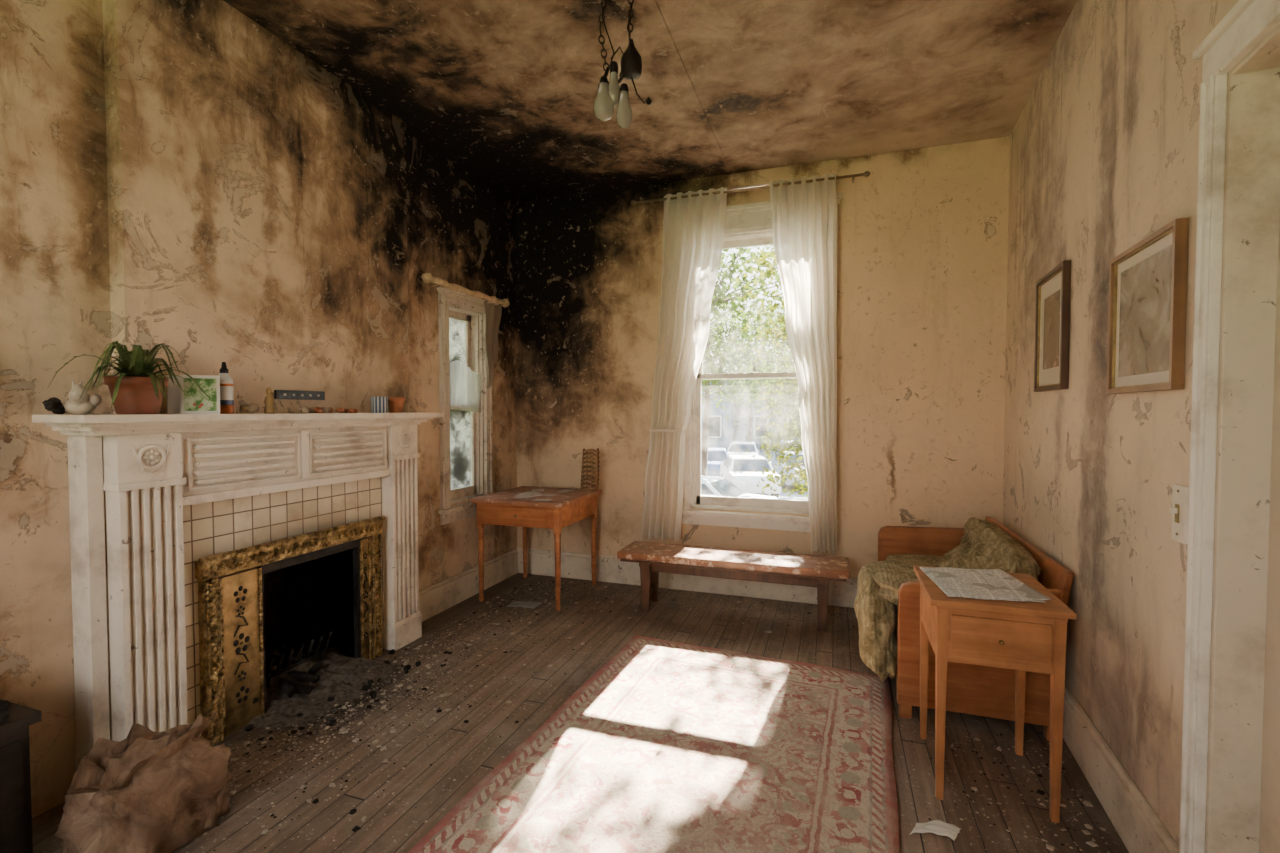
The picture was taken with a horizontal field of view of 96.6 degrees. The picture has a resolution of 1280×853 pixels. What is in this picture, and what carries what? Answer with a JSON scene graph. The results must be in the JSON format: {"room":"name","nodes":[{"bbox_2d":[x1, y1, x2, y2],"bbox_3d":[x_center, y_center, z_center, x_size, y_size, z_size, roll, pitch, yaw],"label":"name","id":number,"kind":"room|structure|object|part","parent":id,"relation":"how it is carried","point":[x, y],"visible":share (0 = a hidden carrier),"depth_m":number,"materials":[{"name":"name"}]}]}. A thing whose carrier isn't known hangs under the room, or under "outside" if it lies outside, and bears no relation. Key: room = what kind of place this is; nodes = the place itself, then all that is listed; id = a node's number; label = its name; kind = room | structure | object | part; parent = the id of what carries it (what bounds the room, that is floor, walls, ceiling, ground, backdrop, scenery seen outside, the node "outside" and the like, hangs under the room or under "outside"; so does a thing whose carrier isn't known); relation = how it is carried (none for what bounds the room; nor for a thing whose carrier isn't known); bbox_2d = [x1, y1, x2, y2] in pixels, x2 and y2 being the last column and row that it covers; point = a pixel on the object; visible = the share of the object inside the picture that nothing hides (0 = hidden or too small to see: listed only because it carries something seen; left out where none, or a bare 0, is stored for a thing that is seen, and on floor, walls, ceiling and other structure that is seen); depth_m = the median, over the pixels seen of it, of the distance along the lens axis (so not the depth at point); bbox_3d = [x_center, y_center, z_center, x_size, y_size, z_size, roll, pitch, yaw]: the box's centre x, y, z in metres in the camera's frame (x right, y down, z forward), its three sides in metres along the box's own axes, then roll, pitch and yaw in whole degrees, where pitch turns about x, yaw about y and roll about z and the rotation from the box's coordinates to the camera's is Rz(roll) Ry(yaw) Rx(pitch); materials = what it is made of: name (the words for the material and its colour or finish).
{"room":"fire-damaged room","nodes":[
{"label":"fire-damaged room","id":0,"kind":"room"},
{"bbox_2d":[0,0,516,817],"bbox_3d":[-2.000,-0.238,2.180,0.200,3.050,5.440,1,2,19],"label":"wall","id":1,"kind":"structure","parent":0,"point":[55,308],"depth_m":1.95,"materials":[{"name":"paint"}]},
{"bbox_2d":[102,0,408,657],"bbox_3d":[-1.657,-0.254,2.749,0.080,3.050,1.440,1,2,19],"label":"chimney breast","id":2,"kind":"object","parent":1,"relation":"attached to","point":[257,197],"visible":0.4,"depth_m":2.49,"materials":[{"name":"paint"}]},
{"bbox_2d":[32,413,443,771],"bbox_3d":[-1.591,0.606,2.674,0.270,1.335,1.745,1,2,19],"label":"fireplace mantel","id":3,"kind":"object","parent":2,"relation":"attached to","point":[151,496],"visible":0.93,"depth_m":2.16,"materials":[{"name":"white wood"}]},
{"bbox_2d":[42,397,65,414],"bbox_3d":[-1.945,-0.068,1.889,0.050,0.058,0.057,1,2,19],"label":"husk","id":4,"kind":"object","parent":3,"relation":"on","point":[53,404],"visible":1,"depth_m":1.88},
{"bbox_2d":[64,380,101,414],"bbox_3d":[-1.845,-0.095,1.885,0.077,0.113,0.085,1,2,19],"label":"ceramic figurine","id":5,"kind":"object","parent":3,"relation":"on","point":[88,403],"visible":0.98,"depth_m":1.86,"materials":[{"name":"white ceramic"}]},
{"bbox_2d":[48,341,209,413],"bbox_3d":[-1.726,-0.167,1.934,0.352,0.253,0.370,1,2,19],"label":"potted fern","id":6,"kind":"object","parent":3,"relation":"on","point":[137,390],"visible":0.98,"depth_m":1.95,"materials":[{"name":"green plant"}]},
{"bbox_2d":[167,375,219,413],"bbox_3d":[-1.708,-0.122,2.183,0.160,0.149,0.058,-1,2,-36],"label":"greeting card","id":7,"kind":"object","parent":3,"relation":"on","point":[192,401],"visible":0.86,"depth_m":2.17,"materials":[{"name":"white paper"}]},
{"bbox_2d":[218,362,233,413],"bbox_3d":[-1.661,-0.154,2.277,0.060,0.207,0.060,1,2,19],"label":"glue bottle","id":8,"kind":"object","parent":3,"relation":"on","point":[226,382],"visible":0.77,"depth_m":2.26,"materials":[{"name":"white plastic"}]},
{"bbox_2d":[240,403,259,412],"bbox_3d":[-1.639,-0.077,2.398,0.067,0.042,0.062,0,2,-12],"label":"seashell","id":9,"kind":"object","parent":3,"relation":"on","point":[252,408],"visible":1,"depth_m":2.38,"materials":[{"name":"beige"}]},
{"bbox_2d":[264,387,274,413],"bbox_3d":[-1.613,-0.114,2.479,0.040,0.115,0.040,1,2,19],"label":"figurine","id":10,"kind":"object","parent":3,"relation":"on","point":[268,401],"visible":1,"depth_m":2.47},
{"bbox_2d":[195,515,385,745],"bbox_3d":[-1.588,0.888,2.711,0.066,0.769,0.960,1,2,19],"label":"fireplace surround","id":11,"kind":"object","parent":3,"relation":"attached to","point":[231,614],"visible":0.99,"depth_m":2.45,"materials":[{"name":"metal"}]},
{"bbox_2d":[297,406,309,412],"bbox_3d":[-1.558,-0.078,2.638,0.049,0.031,0.045,0,2,-12],"label":"seashell","id":12,"kind":"object","parent":3,"relation":"on","point":[305,409],"visible":1,"depth_m":2.62,"materials":[{"name":"beige"}]},
{"bbox_2d":[309,407,332,412],"bbox_3d":[-1.533,-0.078,2.737,0.063,0.036,0.110,1,2,19],"label":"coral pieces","id":13,"kind":"object","parent":3,"relation":"on","point":[312,409],"visible":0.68,"depth_m":2.72,"materials":[{"name":"orange"}]},
{"bbox_2d":[336,408,344,412],"bbox_3d":[-1.484,-0.081,2.824,0.040,0.026,0.038,0,2,-12],"label":"seashell","id":14,"kind":"object","parent":3,"relation":"on","point":[341,410],"visible":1,"depth_m":2.81,"materials":[{"name":"orange"}]},
{"bbox_2d":[345,409,357,412],"bbox_3d":[-1.467,-0.079,2.913,0.050,0.026,0.076,1,2,19],"label":"pebbles","id":15,"kind":"object","parent":3,"relation":"on","point":[346,410],"visible":0.78,"depth_m":2.88,"materials":[{"name":"brown stone"}]},
{"bbox_2d":[371,396,387,412],"bbox_3d":[-1.395,-0.117,3.055,0.084,0.087,0.084,1,2,19],"label":"tin","id":16,"kind":"object","parent":3,"relation":"on","point":[379,404],"visible":1,"depth_m":3.02,"materials":[{"name":"metal"}]},
{"bbox_2d":[388,397,405,412],"bbox_3d":[-1.356,-0.119,3.168,0.100,0.086,0.100,1,2,19],"label":"terracotta pot","id":17,"kind":"object","parent":3,"relation":"on","point":[395,404],"visible":0.91,"depth_m":3.14,"materials":[{"name":"orange ceramic"}]},
{"bbox_2d":[274,390,324,399],"bbox_3d":[-1.618,-0.149,2.717,0.016,0.042,0.260,1,2,19],"label":"wall plaque","id":18,"kind":"object","parent":2,"relation":"attached to","point":[278,394],"visible":1,"depth_m":2.70,"materials":[{"name":"grey metal"}]},
{"bbox_2d":[421,273,509,306],"bbox_3d":[-1.208,-0.944,4.000,0.111,0.068,0.981,1,2,19],"label":"curtain rod","id":19,"kind":"object","parent":1,"relation":"attached to","point":[427,277],"visible":0.98,"depth_m":3.85,"materials":[{"name":"brown wood"}]},
{"bbox_2d":[483,298,501,388],"bbox_3d":[-1.108,-0.614,4.295,0.048,0.661,0.240,1,2,19],"label":"curtain","id":20,"kind":"object","parent":19,"relation":"hanging from","point":[493,312],"visible":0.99,"depth_m":4.26,"materials":[{"name":"fabric"}]},
{"bbox_2d":[435,287,498,524],"bbox_3d":[-1.318,-0.138,4.106,0.285,1.580,0.650,1,2,19],"label":"window","id":21,"kind":"structure","parent":1,"relation":"in","point":[466,437],"depth_m":4.14,"materials":[{"name":"paint"}]},
{"bbox_2d":[449,360,480,412],"bbox_3d":[-1.256,-0.283,4.081,0.012,0.370,0.380,1,2,19],"label":"cafe curtain","id":22,"kind":"object","parent":21,"relation":"attached to","point":[465,384],"visible":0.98,"depth_m":4.07,"materials":[{"name":"white fabric"}]},
{"bbox_2d":[419,549,517,621],"bbox_3d":[-1.236,1.132,4.104,0.025,0.200,1.320,1,2,19],"label":"baseboard","id":23,"kind":"structure","parent":1,"relation":"attached to","point":[434,599],"depth_m":4.03,"materials":[{"name":"white wood"}]},
{"bbox_2d":[32,573,1128,852],"bbox_3d":[-0.388,1.362,1.684,4.400,0.120,5.860,1,2,19],"label":"floor","id":24,"kind":"structure","parent":0,"point":[427,788],"depth_m":2.34,"materials":[{"name":"brown wood"}]},
{"bbox_2d":[0,699,41,852],"bbox_3d":[-1.974,1.041,1.547,0.272,0.530,0.430,1,2,19],"label":"base cabinet","id":25,"kind":"object","parent":24,"relation":"on","point":[15,719],"visible":1,"depth_m":1.66,"materials":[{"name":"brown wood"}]},
{"bbox_2d":[54,711,233,852],"bbox_3d":[-1.542,1.121,1.798,0.330,0.354,0.420,1,2,19],"label":"sack","id":26,"kind":"object","parent":24,"relation":"on","point":[147,791],"visible":1,"depth_m":1.72,"materials":[{"name":"brown fabric"}]},
{"bbox_2d":[264,548,353,687],"bbox_3d":[-1.869,0.893,2.865,0.525,0.750,0.620,1,2,19],"label":"firebox","id":27,"kind":"object","parent":24,"relation":"on","point":[289,592],"depth_m":3.14,"materials":[{"name":"black metal"}]},
{"bbox_3d":[-1.788,1.161,2.845,0.298,0.190,0.360,1,2,19],"label":"fire grate","id":28,"kind":"part","parent":27,"relation":"part of","materials":[{"name":"black metal"}]},
{"bbox_2d":[244,645,420,740],"bbox_3d":[-1.598,1.206,2.777,1.000,0.137,1.045,1,2,19],"label":"heap","id":29,"kind":"object","parent":24,"relation":"on","point":[305,692],"visible":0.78,"depth_m":2.71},
{"bbox_2d":[506,601,540,608],"bbox_3d":[-0.798,1.229,3.941,0.220,0.009,0.119,0,2,10],"label":"paper scrap","id":30,"kind":"object","parent":24,"relation":"on","point":[523,604],"visible":1,"depth_m":3.94,"materials":[{"name":"grey paper"}]},
{"bbox_2d":[471,486,601,610],"bbox_3d":[-0.738,0.862,4.200,0.700,0.735,0.701,1,2,19],"label":"writing desk","id":31,"kind":"object","parent":24,"relation":"on","point":[564,509],"visible":0.99,"depth_m":3.97,"materials":[{"name":"brown wood"}]},
{"bbox_2d":[515,489,573,500],"bbox_3d":[-0.718,0.490,4.122,0.373,0.011,0.502,1,2,19],"label":"scattered papers","id":32,"kind":"object","parent":31,"relation":"on","point":[525,494],"visible":1,"depth_m":4.11,"materials":[{"name":"beige paper"}]},
{"bbox_2d":[580,448,599,490],"bbox_3d":[-0.380,0.326,4.396,0.204,0.325,0.054,1,2,40],"label":"rack","id":33,"kind":"object","parent":31,"relation":"on","point":[585,454],"visible":1,"depth_m":4.39,"materials":[{"name":"brown wood"}]},
{"bbox_2d":[408,635,898,852],"bbox_3d":[0.099,1.287,1.870,1.388,0.012,2.712,1,2,22],"label":"area rug","id":34,"kind":"object","parent":24,"relation":"on","point":[669,746],"visible":1,"depth_m":2.12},
{"bbox_2d":[201,577,1110,852],"bbox_3d":[0.131,1.270,2.674,3.156,0.007,3.046,1,2,19],"label":"debris","id":35,"kind":"object","parent":24,"relation":"on","point":[405,662],"visible":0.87,"depth_m":2.42,"materials":[{"name":"paint"}]},
{"bbox_2d":[617,541,849,631],"bbox_3d":[0.596,1.042,3.754,1.465,0.400,0.350,1,2,19],"label":"wooden bench","id":36,"kind":"object","parent":24,"relation":"on","point":[653,558],"visible":1,"depth_m":3.67,"materials":[{"name":"brown wood"}]},
{"bbox_2d":[909,820,960,840],"bbox_3d":[0.944,1.288,1.827,0.170,0.013,0.075,0,2,11],"label":"paper scrap","id":37,"kind":"object","parent":24,"relation":"on","point":[938,827],"visible":1,"depth_m":1.83,"materials":[{"name":"white paper"}]},
{"bbox_2d":[877,516,1073,740],"bbox_3d":[1.642,0.914,3.004,0.639,0.700,1.305,1,2,19],"label":"settee","id":38,"kind":"object","parent":24,"relation":"on","point":[979,690],"visible":0.48,"depth_m":2.46,"materials":[{"name":"brown wood"}]},
{"bbox_2d":[854,517,1041,681],"bbox_3d":[1.526,0.861,2.992,0.774,0.666,1.273,1,2,19],"label":"blanket","id":39,"kind":"object","parent":38,"relation":"on","point":[983,545],"visible":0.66,"depth_m":2.67,"materials":[{"name":"fabric"}]},
{"bbox_2d":[914,565,1076,822],"bbox_3d":[1.261,0.938,2.097,0.415,0.705,0.467,1,2,19],"label":"side table","id":40,"kind":"object","parent":24,"relation":"on","point":[1019,636],"visible":0.92,"depth_m":1.91,"materials":[{"name":"brown wood"}]},
{"bbox_2d":[919,567,1049,602],"bbox_3d":[1.246,0.577,2.108,0.322,0.010,0.387,0,2,9],"label":"newspaper","id":41,"kind":"object","parent":40,"relation":"on","point":[990,584],"visible":1,"depth_m":2.07,"materials":[{"name":"beige paper"}]},
{"bbox_2d":[223,0,1076,202],"bbox_3d":[-0.223,-1.805,1.536,4.050,0.120,5.860,1,2,19],"label":"ceiling","id":42,"kind":"structure","parent":0,"point":[505,91],"depth_m":2.87,"materials":[{"name":"paint"}]},
{"bbox_2d":[593,0,651,128],"bbox_3d":[-0.065,-1.394,1.957,0.177,0.725,0.130,1,2,33],"label":"pendant light","id":43,"kind":"object","parent":42,"relation":"hanging from","point":[609,94],"visible":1,"depth_m":1.95,"materials":[{"name":"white glass"}]},
{"bbox_2d":[645,0,731,174],"bbox_3d":[-0.240,-1.742,1.534,0.040,0.006,5.440,1,2,19],"label":"trim","id":44,"kind":"structure","parent":42,"relation":"attached to","point":[654,9],"depth_m":2.89,"materials":[{"name":"paint"}]},
{"bbox_2d":[515,136,1009,577],"bbox_3d":[0.691,-0.297,4.249,3.950,3.050,0.220,1,2,19],"label":"wall","id":45,"kind":"structure","parent":0,"point":[922,260],"depth_m":3.87,"materials":[{"name":"paint"}]},
{"bbox_2d":[516,547,857,607],"bbox_3d":[0.627,1.128,4.181,3.500,0.205,0.028,1,2,19],"label":"baseboard","id":46,"kind":"structure","parent":45,"relation":"attached to","point":[611,569],"depth_m":4.29,"materials":[{"name":"white wood"}]},
{"bbox_2d":[631,171,869,206],"bbox_3d":[0.729,-1.651,4.014,1.652,0.036,0.126,1,2,19],"label":"curtain rod","id":47,"kind":"object","parent":45,"relation":"attached to","point":[867,173],"visible":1,"depth_m":3.94,"materials":[{"name":"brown metal"}]},
{"bbox_2d":[641,187,726,541],"bbox_3d":[0.304,-0.423,4.142,0.645,2.523,0.092,1,2,20],"label":"curtain","id":48,"kind":"object","parent":47,"relation":"hanging from","point":[693,227],"visible":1,"depth_m":4.15,"materials":[{"name":"fabric"}]},
{"bbox_2d":[649,429,685,431],"bbox_3d":[0.203,0.029,4.193,0.285,0.019,0.092,1,2,19],"label":"tieback","id":49,"kind":"object","parent":48,"relation":"attached to","point":[653,430],"visible":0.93,"depth_m":4.15,"materials":[{"name":"fabric"}]},
{"bbox_2d":[770,173,836,553],"bbox_3d":[1.107,-0.410,3.871,0.460,2.533,0.088,1,2,19],"label":"curtain","id":50,"kind":"object","parent":47,"relation":"hanging from","point":[804,215],"visible":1,"depth_m":3.85,"materials":[{"name":"fabric"}]},
{"bbox_2d":[681,193,842,531],"bbox_3d":[0.841,-0.420,4.160,1.180,2.300,0.285,1,2,19],"label":"window","id":51,"kind":"structure","parent":45,"relation":"in","point":[745,225],"depth_m":4.14,"materials":[{"name":"white paint"}]},
{"bbox_2d":[1003,0,1238,845],"bbox_3d":[1.352,-0.204,1.021,0.200,3.050,5.460,1,2,22],"label":"wall","id":52,"kind":"structure","parent":0,"point":[1104,144],"depth_m":2.00,"materials":[{"name":"paint"}]},
{"bbox_2d":[1034,260,1070,391],"bbox_3d":[1.881,-0.435,2.608,0.028,0.540,0.440,1,2,22],"label":"picture frame","id":53,"kind":"object","parent":52,"relation":"attached to","point":[1053,290],"visible":1,"depth_m":2.57,"materials":[{"name":"brown wood"}]},
{"bbox_2d":[1063,684,1178,852],"bbox_3d":[1.271,1.219,1.165,0.028,0.195,5.270,1,2,22],"label":"baseboard","id":54,"kind":"structure","parent":52,"relation":"attached to","point":[1136,823],"depth_m":1.86,"materials":[{"name":"beige wood"}]},
{"bbox_2d":[1107,217,1188,393],"bbox_3d":[1.513,-0.330,1.716,0.028,0.450,0.455,1,2,22],"label":"picture frame","id":55,"kind":"object","parent":52,"relation":"attached to","point":[1148,280],"visible":1,"depth_m":1.67,"materials":[{"name":"brown wood"}]},
{"bbox_2d":[1169,484,1188,543],"bbox_3d":[1.429,0.231,1.517,0.028,0.150,0.067,1,2,19],"label":"light switch","id":56,"kind":"object","parent":52,"relation":"attached to","point":[1179,509],"visible":0.97,"depth_m":1.50,"materials":[{"name":"beige plastic"}]},
{"bbox_2d":[1179,0,1279,852],"bbox_3d":[1.300,0.203,0.957,0.238,2.240,0.970,1,2,22],"label":"door frame","id":57,"kind":"structure","parent":52,"relation":"attached to","point":[1238,195],"depth_m":1.35,"materials":[{"name":"white paint"}]},
{"bbox_2d":[1259,205,1279,852],"bbox_3d":[1.288,0.252,0.963,0.123,2.120,0.800,1,2,22],"label":"door","id":58,"kind":"structure","parent":52,"relation":"in","point":[1269,833],"depth_m":1.30,"materials":[{"name":"paint"}]},
{"bbox_3d":[2.850,3.049,8.417,60.000,0.120,8.400,1,2,19],"label":"sidewalk","id":59,"kind":"object","parent":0,"visible":0},
{"bbox_2d":[729,245,807,497],"bbox_3d":[3.077,-1.632,8.920,3.282,9.339,3.066,1,2,30],"label":"tree","id":60,"kind":"object","parent":59,"relation":"on","point":[794,426],"visible":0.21,"depth_m":9.01,"materials":[{"name":"green plant"}]},
{"label":"outside","id":61,"kind":"structure","parent":0,"visible":0},
{"bbox_2d":[726,451,807,499],"bbox_3d":[6.478,2.954,19.015,120.000,0.300,120.000,1,2,19],"label":"street","id":62,"kind":"structure","parent":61,"point":[795,496],"depth_m":22.90,"materials":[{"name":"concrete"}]},
{"bbox_2d":[701,448,728,476],"bbox_3d":[3.446,1.821,27.412,1.800,1.479,4.320,0,2,7],"label":"car","id":63,"kind":"object","parent":62,"relation":"on","point":[717,457],"visible":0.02,"depth_m":26.32,"materials":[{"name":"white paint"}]},
{"bbox_2d":[701,370,744,450],"bbox_3d":[4.843,-2.024,51.154,8.800,7.800,8.800,1,2,19],"label":"house","id":64,"kind":"structure","parent":62,"relation":"on","point":[722,432],"depth_m":46.53,"materials":[{"name":"white"}]},
{"bbox_2d":[702,294,747,409],"bbox_3d":[2.976,-3.746,38.922,9.646,11.962,8.859,1,2,41],"label":"tree","id":65,"kind":"object","parent":62,"relation":"on","point":[721,384],"visible":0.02,"depth_m":38.31,"materials":[{"name":"green plant"}]},
{"bbox_2d":[701,475,777,498],"bbox_3d":[1.624,2.153,15.895,4.320,1.479,1.800,1,2,26],"label":"car","id":66,"kind":"object","parent":62,"relation":"on","point":[710,485],"visible":0.06,"depth_m":15.44,"materials":[{"name":"white paint"}]},
{"bbox_2d":[727,442,759,454],"bbox_3d":[5.957,1.663,32.892,1.800,1.479,4.320,0,2,13],"label":"car","id":67,"kind":"object","parent":62,"relation":"on","point":[735,448],"visible":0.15,"depth_m":32.01,"materials":[{"name":"white paint"}]},
{"bbox_2d":[701,245,794,475],"bbox_3d":[3.394,-3.215,19.152,9.894,12.039,7.726,1,2,36],"label":"tree","id":68,"kind":"object","parent":62,"relation":"on","point":[709,365],"visible":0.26,"depth_m":20.00,"materials":[{"name":"green plant"}]},
{"bbox_2d":[720,455,780,497],"bbox_3d":[4.328,1.951,22.885,1.800,1.479,4.320,0,2,2],"label":"car","id":69,"kind":"object","parent":62,"relation":"on","point":[737,469],"visible":0.66,"depth_m":21.57,"materials":[{"name":"white paint"}]},
{"bbox_2d":[710,287,797,441],"bbox_3d":[8.764,-3.974,41.215,11.329,12.285,9.356,1,2,39],"label":"tree","id":70,"kind":"object","parent":62,"relation":"on","point":[729,324],"visible":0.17,"depth_m":41.36,"materials":[{"name":"green plant"}]},
{"bbox_2d":[745,366,801,451],"bbox_3d":[13.681,-1.667,49.194,8.800,7.200,8.800,1,2,19],"label":"house","id":71,"kind":"structure","parent":62,"relation":"on","point":[757,422],"depth_m":46.26,"materials":[{"name":"grey"}]},
{"bbox_2d":[758,283,797,404],"bbox_3d":[12.669,-3.564,33.964,11.068,11.883,9.453,1,2,19],"label":"tree","id":72,"kind":"object","parent":62,"relation":"on","point":[766,319],"visible":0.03,"depth_m":34.10,"materials":[{"name":"green plant"}]},
{"bbox_2d":[771,451,804,489],"bbox_3d":[7.002,1.886,25.139,1.800,1.479,4.320,0,2,5],"label":"car","id":73,"kind":"object","parent":62,"relation":"on","point":[778,469],"visible":0.17,"depth_m":24.22,"materials":[{"name":"silver paint"}]},
{"bbox_2d":[775,441,802,457],"bbox_3d":[9.160,1.634,33.909,1.800,1.479,4.320,0,2,7],"label":"car","id":74,"kind":"object","parent":62,"relation":"on","point":[777,452],"visible":0.05,"depth_m":34.24,"materials":[{"name":"blue paint"}]}
]}

